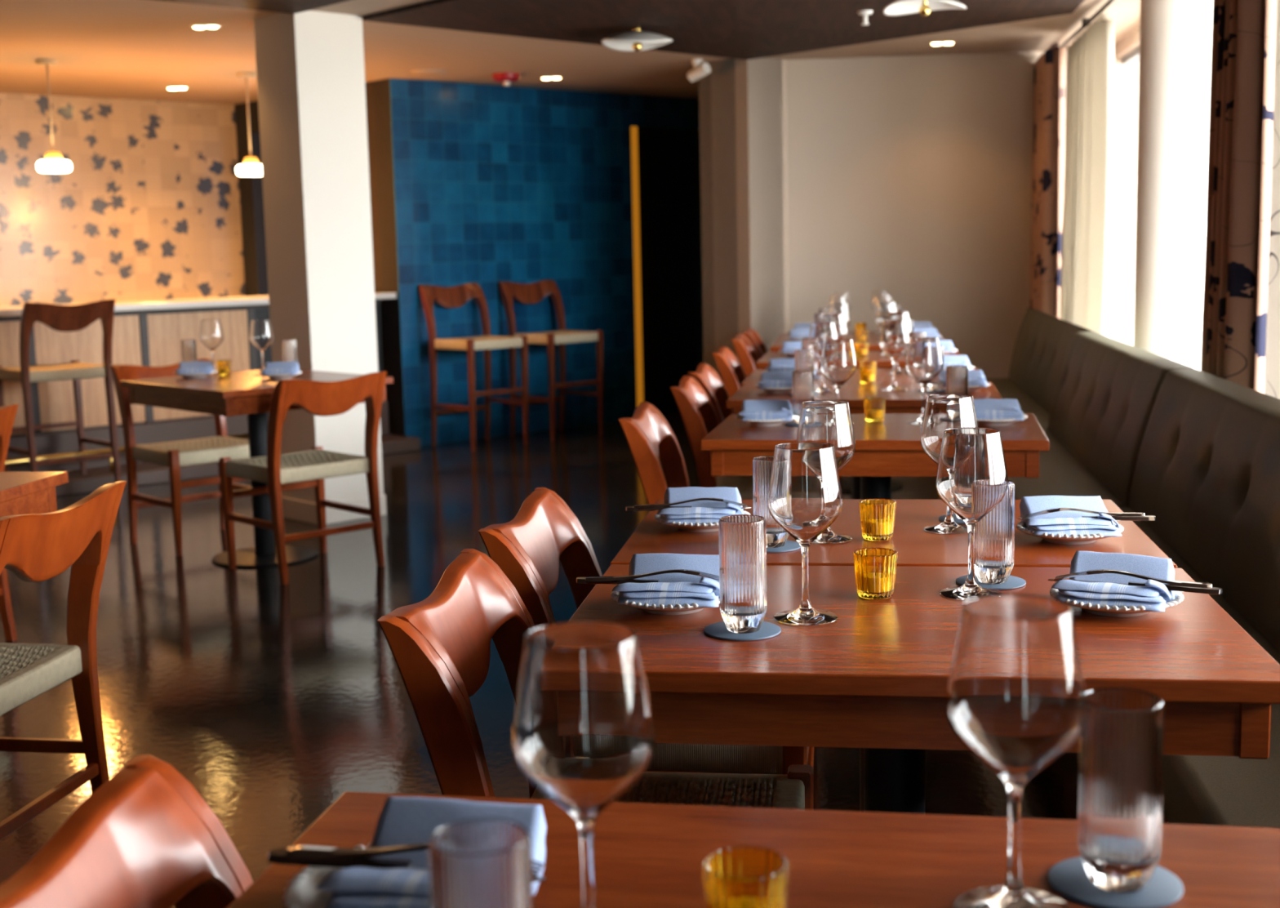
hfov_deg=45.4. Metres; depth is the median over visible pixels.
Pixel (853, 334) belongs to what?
dining table
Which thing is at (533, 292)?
bar stool
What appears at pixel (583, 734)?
wine glass
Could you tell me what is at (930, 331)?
napkin
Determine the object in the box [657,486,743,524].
napkin
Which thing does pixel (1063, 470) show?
seat cushion
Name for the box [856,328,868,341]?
votive holder
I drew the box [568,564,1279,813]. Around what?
dining table
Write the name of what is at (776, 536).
tumbler
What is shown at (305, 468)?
dining chair
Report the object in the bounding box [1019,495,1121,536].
napkin
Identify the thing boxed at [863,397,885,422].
votive holder
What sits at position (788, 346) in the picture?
napkin
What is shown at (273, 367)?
napkin
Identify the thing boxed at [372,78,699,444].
wall
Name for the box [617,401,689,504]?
dining chair
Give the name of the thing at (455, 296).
bar stool
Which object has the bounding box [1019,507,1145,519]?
fork
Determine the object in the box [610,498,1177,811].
dining table
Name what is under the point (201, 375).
plate
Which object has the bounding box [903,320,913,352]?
tumbler
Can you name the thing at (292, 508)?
baseboard
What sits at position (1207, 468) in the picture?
cushion
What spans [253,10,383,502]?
column
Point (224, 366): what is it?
votive holder
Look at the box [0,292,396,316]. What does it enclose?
countertop
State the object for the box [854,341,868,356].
votive holder
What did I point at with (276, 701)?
floor
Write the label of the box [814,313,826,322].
tumbler
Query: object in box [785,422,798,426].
coaster
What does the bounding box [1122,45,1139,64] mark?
window
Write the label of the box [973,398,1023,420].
napkin
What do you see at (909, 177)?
wall
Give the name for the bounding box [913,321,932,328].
napkin
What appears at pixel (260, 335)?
wine glass
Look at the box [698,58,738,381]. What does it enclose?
wall
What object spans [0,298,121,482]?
bar stool
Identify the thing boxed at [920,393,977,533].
wine glass
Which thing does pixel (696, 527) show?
plate
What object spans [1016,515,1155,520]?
knife
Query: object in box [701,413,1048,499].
dining table
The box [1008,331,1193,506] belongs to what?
upholstered bench
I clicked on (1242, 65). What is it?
patterned curtain
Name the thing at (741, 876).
votive holder
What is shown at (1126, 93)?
window
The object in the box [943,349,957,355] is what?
plate
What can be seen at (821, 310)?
tumbler
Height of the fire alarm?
0.075 m
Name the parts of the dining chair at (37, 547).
leg, seat, backrest, leg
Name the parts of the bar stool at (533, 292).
leg, backrest, leg, seat, leg, leg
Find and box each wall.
[0,93,244,306]
[234,78,404,435]
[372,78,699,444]
[698,57,784,382]
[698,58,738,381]
[786,50,1066,377]
[1114,26,1139,57]
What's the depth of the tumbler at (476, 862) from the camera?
0.91 m
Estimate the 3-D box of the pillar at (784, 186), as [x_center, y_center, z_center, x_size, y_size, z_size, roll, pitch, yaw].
[0.673,-1.185,9.277,0.340,2.340,0.300,-8,10,-42]
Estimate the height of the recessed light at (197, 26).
0.012 m
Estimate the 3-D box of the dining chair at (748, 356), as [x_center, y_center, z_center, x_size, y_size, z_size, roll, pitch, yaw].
[0.758,-0.213,7.854,0.542,0.790,0.468,0,8,8]
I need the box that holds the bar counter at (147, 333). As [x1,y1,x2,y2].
[0,292,420,496]
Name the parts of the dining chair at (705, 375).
leg, backrest, leg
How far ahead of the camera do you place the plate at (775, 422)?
4.24 m
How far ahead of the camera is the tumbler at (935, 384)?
5.10 m
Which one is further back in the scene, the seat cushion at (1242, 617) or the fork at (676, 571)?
the seat cushion at (1242, 617)
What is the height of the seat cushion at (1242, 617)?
0.135 m
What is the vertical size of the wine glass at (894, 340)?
0.234 m
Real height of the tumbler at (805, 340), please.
0.147 m
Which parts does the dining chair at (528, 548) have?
leg, backrest, leg, seat, leg, leg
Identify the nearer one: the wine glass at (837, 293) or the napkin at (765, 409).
the napkin at (765, 409)
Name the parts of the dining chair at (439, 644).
leg, backrest, leg, seat, leg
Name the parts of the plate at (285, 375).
dish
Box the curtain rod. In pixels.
[1058,0,1115,48]
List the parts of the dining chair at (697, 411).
leg, backrest, leg, seat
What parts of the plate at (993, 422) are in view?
dish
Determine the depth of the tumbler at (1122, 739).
1.16 m
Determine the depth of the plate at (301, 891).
1.18 m
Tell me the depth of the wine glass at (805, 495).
2.01 m
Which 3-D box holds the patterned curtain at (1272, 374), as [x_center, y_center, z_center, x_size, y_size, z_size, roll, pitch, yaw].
[1.750,-0.627,3.763,0.120,1.940,1.315,0,8,8]
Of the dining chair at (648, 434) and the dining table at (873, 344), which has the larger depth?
the dining table at (873, 344)
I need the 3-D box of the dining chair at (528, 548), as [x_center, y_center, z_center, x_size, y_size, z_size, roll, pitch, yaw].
[0.039,0.487,2.778,0.542,0.790,0.468,0,8,8]
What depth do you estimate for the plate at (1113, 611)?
2.02 m
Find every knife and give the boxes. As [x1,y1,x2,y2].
[266,848,545,882]
[576,577,711,586]
[625,505,751,511]
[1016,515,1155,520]
[1048,578,1222,594]
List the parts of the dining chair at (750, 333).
leg, backrest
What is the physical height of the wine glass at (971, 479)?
0.234 m
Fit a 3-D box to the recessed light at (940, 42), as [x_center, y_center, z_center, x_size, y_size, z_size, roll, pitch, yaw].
[1.679,-2.277,8.491,0.148,0.012,0.148,0,8,8]
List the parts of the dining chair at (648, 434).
leg, backrest, leg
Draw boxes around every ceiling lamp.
[601,27,672,52]
[883,0,966,16]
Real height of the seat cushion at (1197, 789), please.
0.135 m
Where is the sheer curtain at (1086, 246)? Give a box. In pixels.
[1060,13,1114,337]
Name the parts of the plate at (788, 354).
dish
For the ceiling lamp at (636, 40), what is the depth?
7.50 m
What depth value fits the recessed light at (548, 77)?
9.75 m
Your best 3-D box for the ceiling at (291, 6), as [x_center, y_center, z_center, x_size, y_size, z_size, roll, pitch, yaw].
[-3.401,-1.317,2.257,9.450,0.022,9.660,0,8,8]
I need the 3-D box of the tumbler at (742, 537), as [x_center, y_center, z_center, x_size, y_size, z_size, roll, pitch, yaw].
[0.134,0.156,1.986,0.061,0.147,0.061,5,10,39]
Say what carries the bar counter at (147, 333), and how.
on the floor
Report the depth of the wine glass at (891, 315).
5.78 m
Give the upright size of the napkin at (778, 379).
0.046 m
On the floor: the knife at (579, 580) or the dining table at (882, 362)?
the dining table at (882, 362)
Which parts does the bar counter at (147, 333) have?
panel, panel, rail post, foot rail, rail, panel, panel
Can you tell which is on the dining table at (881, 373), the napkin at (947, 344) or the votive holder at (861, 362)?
the votive holder at (861, 362)
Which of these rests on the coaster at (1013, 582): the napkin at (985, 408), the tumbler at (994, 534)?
the tumbler at (994, 534)
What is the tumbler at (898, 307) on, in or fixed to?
on the coaster
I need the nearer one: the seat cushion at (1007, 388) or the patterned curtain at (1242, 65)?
the patterned curtain at (1242, 65)
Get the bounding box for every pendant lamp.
[35,58,71,173]
[235,72,262,176]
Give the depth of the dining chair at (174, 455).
6.68 m
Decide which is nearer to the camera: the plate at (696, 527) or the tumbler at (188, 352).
the plate at (696, 527)
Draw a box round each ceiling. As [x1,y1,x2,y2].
[0,0,1140,104]
[155,0,349,13]
[362,0,1084,59]
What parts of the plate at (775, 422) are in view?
dish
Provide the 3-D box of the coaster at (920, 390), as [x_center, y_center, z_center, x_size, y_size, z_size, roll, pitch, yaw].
[0.985,-0.212,5.137,0.101,0.003,0.101,0,8,8]
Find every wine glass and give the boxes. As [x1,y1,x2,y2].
[199,319,223,374]
[248,319,273,375]
[511,620,655,907]
[767,441,842,625]
[795,400,855,543]
[808,322,836,392]
[820,338,856,423]
[822,313,847,338]
[828,295,847,309]
[828,303,850,327]
[834,291,851,334]
[871,290,887,333]
[874,293,893,341]
[875,302,897,355]
[879,320,909,391]
[886,311,911,374]
[905,337,942,424]
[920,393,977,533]
[935,426,1008,599]
[946,594,1086,907]
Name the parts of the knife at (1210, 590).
blade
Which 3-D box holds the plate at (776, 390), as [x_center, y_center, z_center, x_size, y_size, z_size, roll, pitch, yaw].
[0.480,-0.224,5.232,0.174,0.024,0.174,-7,10,-38]
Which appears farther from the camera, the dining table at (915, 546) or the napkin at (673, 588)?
the dining table at (915, 546)
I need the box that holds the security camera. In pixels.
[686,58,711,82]
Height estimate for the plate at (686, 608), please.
0.024 m
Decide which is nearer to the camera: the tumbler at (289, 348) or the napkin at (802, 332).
the tumbler at (289, 348)
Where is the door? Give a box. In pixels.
[631,126,703,413]
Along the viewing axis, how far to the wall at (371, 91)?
9.94 m
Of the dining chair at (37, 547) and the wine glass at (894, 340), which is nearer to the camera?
the dining chair at (37, 547)
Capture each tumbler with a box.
[181,338,196,361]
[281,338,297,361]
[428,817,533,907]
[718,514,767,633]
[752,455,789,547]
[791,369,814,423]
[795,349,813,370]
[801,337,817,377]
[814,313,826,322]
[818,307,828,314]
[895,305,902,310]
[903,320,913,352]
[909,332,925,337]
[926,346,943,391]
[946,365,968,394]
[973,480,1014,583]
[1077,687,1164,892]
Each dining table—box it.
[0,471,68,517]
[120,368,393,567]
[227,791,1279,907]
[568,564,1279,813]
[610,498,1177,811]
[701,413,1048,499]
[726,381,1001,499]
[740,367,977,387]
[755,351,960,499]
[769,336,946,493]
[777,330,942,338]
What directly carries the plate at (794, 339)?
on the dining table at (873, 344)
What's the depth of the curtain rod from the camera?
7.68 m
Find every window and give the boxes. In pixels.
[1111,57,1138,345]
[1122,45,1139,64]
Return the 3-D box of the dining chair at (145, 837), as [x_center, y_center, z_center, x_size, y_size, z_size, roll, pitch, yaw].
[-0.228,0.704,1.219,0.542,0.790,0.468,0,8,8]
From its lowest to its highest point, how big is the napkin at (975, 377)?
0.046 m
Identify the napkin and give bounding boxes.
[174,360,213,374]
[259,361,299,375]
[315,796,546,907]
[611,552,719,607]
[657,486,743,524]
[737,399,793,421]
[756,371,792,388]
[765,358,795,372]
[779,341,801,353]
[788,328,809,338]
[793,322,811,328]
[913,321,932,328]
[913,327,940,337]
[938,339,955,352]
[941,369,986,386]
[943,355,971,369]
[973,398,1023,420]
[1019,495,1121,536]
[1051,551,1174,611]
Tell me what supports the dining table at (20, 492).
on the floor
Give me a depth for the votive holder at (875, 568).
2.15 m
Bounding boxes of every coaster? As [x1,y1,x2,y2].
[703,621,781,640]
[766,540,800,552]
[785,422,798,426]
[918,389,946,392]
[938,513,965,524]
[955,573,1026,590]
[1048,856,1183,907]
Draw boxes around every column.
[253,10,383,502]
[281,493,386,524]
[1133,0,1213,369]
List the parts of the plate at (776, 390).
dish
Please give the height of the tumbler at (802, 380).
0.147 m
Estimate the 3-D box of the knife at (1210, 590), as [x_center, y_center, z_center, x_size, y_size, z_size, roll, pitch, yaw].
[0.661,0.175,2.049,0.224,0.007,0.024,3,9,27]
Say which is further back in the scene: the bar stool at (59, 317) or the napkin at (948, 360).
the bar stool at (59, 317)
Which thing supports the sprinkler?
attached to the ceiling at (741, 29)
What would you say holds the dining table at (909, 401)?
on the floor
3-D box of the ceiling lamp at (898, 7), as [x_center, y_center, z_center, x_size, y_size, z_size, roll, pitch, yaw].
[1.222,-1.942,6.563,0.350,0.124,0.350,3,9,29]
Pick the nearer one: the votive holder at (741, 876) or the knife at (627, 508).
the votive holder at (741, 876)
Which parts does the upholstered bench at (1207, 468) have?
leg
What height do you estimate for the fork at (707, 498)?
0.017 m
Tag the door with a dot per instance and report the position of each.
(666, 197)
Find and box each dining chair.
[0,404,18,640]
[0,480,126,840]
[0,754,253,907]
[110,358,251,555]
[218,371,386,584]
[377,548,813,809]
[477,487,813,773]
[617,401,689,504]
[670,375,753,499]
[688,363,733,424]
[711,346,746,410]
[731,333,760,377]
[741,327,840,477]
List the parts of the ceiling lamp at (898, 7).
stem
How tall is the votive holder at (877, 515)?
0.065 m
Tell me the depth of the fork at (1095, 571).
2.05 m
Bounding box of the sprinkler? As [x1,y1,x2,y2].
[857,10,872,25]
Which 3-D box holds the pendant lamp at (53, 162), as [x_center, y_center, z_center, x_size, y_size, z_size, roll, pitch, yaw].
[-3.239,-1.855,8.406,0.180,0.603,0.180,0,8,8]
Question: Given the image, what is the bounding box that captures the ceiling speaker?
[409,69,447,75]
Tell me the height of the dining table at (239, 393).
0.750 m
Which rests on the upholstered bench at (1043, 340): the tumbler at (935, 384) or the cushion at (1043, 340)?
the cushion at (1043, 340)
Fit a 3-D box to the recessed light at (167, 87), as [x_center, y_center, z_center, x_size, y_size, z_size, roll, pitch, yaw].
[-2.986,-2.358,9.871,0.148,0.012,0.148,0,8,8]
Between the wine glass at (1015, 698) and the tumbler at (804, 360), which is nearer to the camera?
the wine glass at (1015, 698)
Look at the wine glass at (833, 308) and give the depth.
6.73 m
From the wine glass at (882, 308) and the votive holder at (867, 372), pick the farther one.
the wine glass at (882, 308)
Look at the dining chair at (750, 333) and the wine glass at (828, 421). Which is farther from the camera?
the dining chair at (750, 333)
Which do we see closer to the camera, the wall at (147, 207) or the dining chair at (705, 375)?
the dining chair at (705, 375)
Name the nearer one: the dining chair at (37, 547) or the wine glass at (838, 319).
the dining chair at (37, 547)
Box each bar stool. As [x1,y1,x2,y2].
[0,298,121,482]
[417,282,528,451]
[497,279,603,440]
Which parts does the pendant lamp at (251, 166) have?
cord, lamp shade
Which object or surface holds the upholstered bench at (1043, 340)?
on the floor
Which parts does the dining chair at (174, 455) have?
leg, backrest, leg, seat, leg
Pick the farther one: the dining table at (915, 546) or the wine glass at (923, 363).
the wine glass at (923, 363)
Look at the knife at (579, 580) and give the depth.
2.13 m
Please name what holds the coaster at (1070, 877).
on the dining table at (645, 855)
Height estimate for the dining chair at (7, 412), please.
0.790 m
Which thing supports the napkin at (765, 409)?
on the plate at (775, 422)
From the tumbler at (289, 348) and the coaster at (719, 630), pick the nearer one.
the coaster at (719, 630)
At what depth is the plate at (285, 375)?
6.25 m
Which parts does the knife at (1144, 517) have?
blade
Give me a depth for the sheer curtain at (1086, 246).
7.49 m
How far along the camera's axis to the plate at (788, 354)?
6.82 m
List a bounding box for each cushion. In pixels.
[985,377,1049,429]
[1008,306,1093,413]
[1008,429,1128,506]
[1118,506,1279,664]
[1128,368,1279,650]
[1162,703,1279,827]
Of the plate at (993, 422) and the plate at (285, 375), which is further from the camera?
the plate at (285, 375)
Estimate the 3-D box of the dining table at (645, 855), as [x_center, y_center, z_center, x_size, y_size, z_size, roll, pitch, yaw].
[0.113,0.730,1.116,0.880,0.750,0.615,0,8,10]
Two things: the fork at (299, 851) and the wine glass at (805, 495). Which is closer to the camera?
the fork at (299, 851)
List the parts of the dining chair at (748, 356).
backrest, leg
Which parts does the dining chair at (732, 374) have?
backrest, leg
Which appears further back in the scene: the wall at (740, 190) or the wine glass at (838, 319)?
the wall at (740, 190)
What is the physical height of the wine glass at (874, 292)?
0.234 m
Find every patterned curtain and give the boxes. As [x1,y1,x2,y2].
[1028,42,1065,319]
[1200,0,1277,393]
[1264,0,1279,399]
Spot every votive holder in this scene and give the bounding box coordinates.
[216,360,231,375]
[701,845,789,907]
[853,547,897,599]
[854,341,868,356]
[855,322,866,332]
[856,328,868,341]
[858,360,875,364]
[858,364,876,383]
[858,497,896,541]
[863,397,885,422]
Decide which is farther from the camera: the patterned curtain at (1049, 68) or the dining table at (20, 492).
the patterned curtain at (1049, 68)
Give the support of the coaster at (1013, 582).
on the dining table at (874, 678)
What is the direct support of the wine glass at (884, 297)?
on the dining table at (873, 344)
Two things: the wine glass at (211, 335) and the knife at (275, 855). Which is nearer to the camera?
the knife at (275, 855)
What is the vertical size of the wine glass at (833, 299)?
0.234 m
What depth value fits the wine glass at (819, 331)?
5.14 m
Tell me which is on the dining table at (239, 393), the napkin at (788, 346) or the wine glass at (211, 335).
the wine glass at (211, 335)
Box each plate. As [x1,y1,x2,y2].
[173,370,216,377]
[258,370,302,378]
[284,842,371,907]
[610,591,719,614]
[653,511,750,532]
[735,414,795,426]
[755,384,792,393]
[777,351,795,356]
[786,337,801,341]
[941,382,990,391]
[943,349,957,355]
[976,413,1027,426]
[1015,520,1124,544]
[1049,587,1184,616]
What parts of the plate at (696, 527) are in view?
dish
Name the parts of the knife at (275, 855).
blade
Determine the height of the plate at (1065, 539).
0.024 m
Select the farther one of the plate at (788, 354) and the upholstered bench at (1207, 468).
the plate at (788, 354)
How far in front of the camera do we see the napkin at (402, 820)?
1.20 m
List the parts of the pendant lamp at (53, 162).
cord, lamp shade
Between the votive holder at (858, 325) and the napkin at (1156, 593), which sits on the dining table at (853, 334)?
the votive holder at (858, 325)
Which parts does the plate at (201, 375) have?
dish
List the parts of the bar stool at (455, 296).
leg, backrest, leg, seat, leg, leg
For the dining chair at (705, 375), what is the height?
0.790 m
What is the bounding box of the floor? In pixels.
[0,412,1079,907]
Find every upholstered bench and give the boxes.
[985,306,1093,429]
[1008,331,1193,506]
[1118,368,1279,827]
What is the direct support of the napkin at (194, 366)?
on the plate at (201, 375)
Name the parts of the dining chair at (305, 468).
leg, leg, seat, leg, backrest, leg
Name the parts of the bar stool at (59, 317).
leg, leg, seat, backrest, leg, leg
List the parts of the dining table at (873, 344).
plate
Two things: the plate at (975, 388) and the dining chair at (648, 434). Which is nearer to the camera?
the dining chair at (648, 434)
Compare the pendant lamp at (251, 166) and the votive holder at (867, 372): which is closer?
the votive holder at (867, 372)
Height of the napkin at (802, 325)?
0.046 m
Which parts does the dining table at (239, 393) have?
plate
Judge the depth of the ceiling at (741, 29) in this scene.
7.29 m
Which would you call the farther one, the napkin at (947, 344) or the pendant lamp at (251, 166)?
the pendant lamp at (251, 166)
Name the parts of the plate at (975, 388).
dish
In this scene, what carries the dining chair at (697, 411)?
on the floor
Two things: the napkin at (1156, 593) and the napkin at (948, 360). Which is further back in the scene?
the napkin at (948, 360)
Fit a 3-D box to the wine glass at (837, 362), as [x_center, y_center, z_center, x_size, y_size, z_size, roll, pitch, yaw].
[0.553,-0.202,4.267,0.100,0.234,0.100,0,8,8]
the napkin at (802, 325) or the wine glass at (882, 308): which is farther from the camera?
the napkin at (802, 325)
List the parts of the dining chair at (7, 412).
backrest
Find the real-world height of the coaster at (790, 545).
0.003 m
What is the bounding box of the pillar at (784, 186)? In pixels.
[710,57,788,375]
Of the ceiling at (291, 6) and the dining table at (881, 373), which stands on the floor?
the dining table at (881, 373)
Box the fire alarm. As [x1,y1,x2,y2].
[492,72,520,86]
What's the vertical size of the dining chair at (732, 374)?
0.790 m
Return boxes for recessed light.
[165,86,189,89]
[189,23,221,29]
[539,75,562,79]
[928,40,955,45]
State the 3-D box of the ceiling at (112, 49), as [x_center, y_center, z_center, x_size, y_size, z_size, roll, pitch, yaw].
[-2.167,-1.969,6.245,12.400,0.150,18.800,0,8,8]
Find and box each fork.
[284,843,543,876]
[585,568,719,581]
[633,497,747,507]
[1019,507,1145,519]
[1053,568,1212,586]
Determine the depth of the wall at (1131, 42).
8.41 m
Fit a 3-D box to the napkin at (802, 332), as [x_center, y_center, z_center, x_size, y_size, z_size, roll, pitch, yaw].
[0.845,-0.621,7.900,0.155,0.046,0.149,-1,8,6]
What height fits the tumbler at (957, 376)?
0.147 m
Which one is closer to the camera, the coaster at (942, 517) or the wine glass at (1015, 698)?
the wine glass at (1015, 698)
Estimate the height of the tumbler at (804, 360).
0.147 m
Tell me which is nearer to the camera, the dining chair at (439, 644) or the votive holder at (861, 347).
the dining chair at (439, 644)
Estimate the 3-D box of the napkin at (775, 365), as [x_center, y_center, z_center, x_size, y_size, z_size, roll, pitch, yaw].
[0.560,-0.337,5.848,0.156,0.046,0.148,0,8,8]
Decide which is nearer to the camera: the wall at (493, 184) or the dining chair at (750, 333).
the dining chair at (750, 333)
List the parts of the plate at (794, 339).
dish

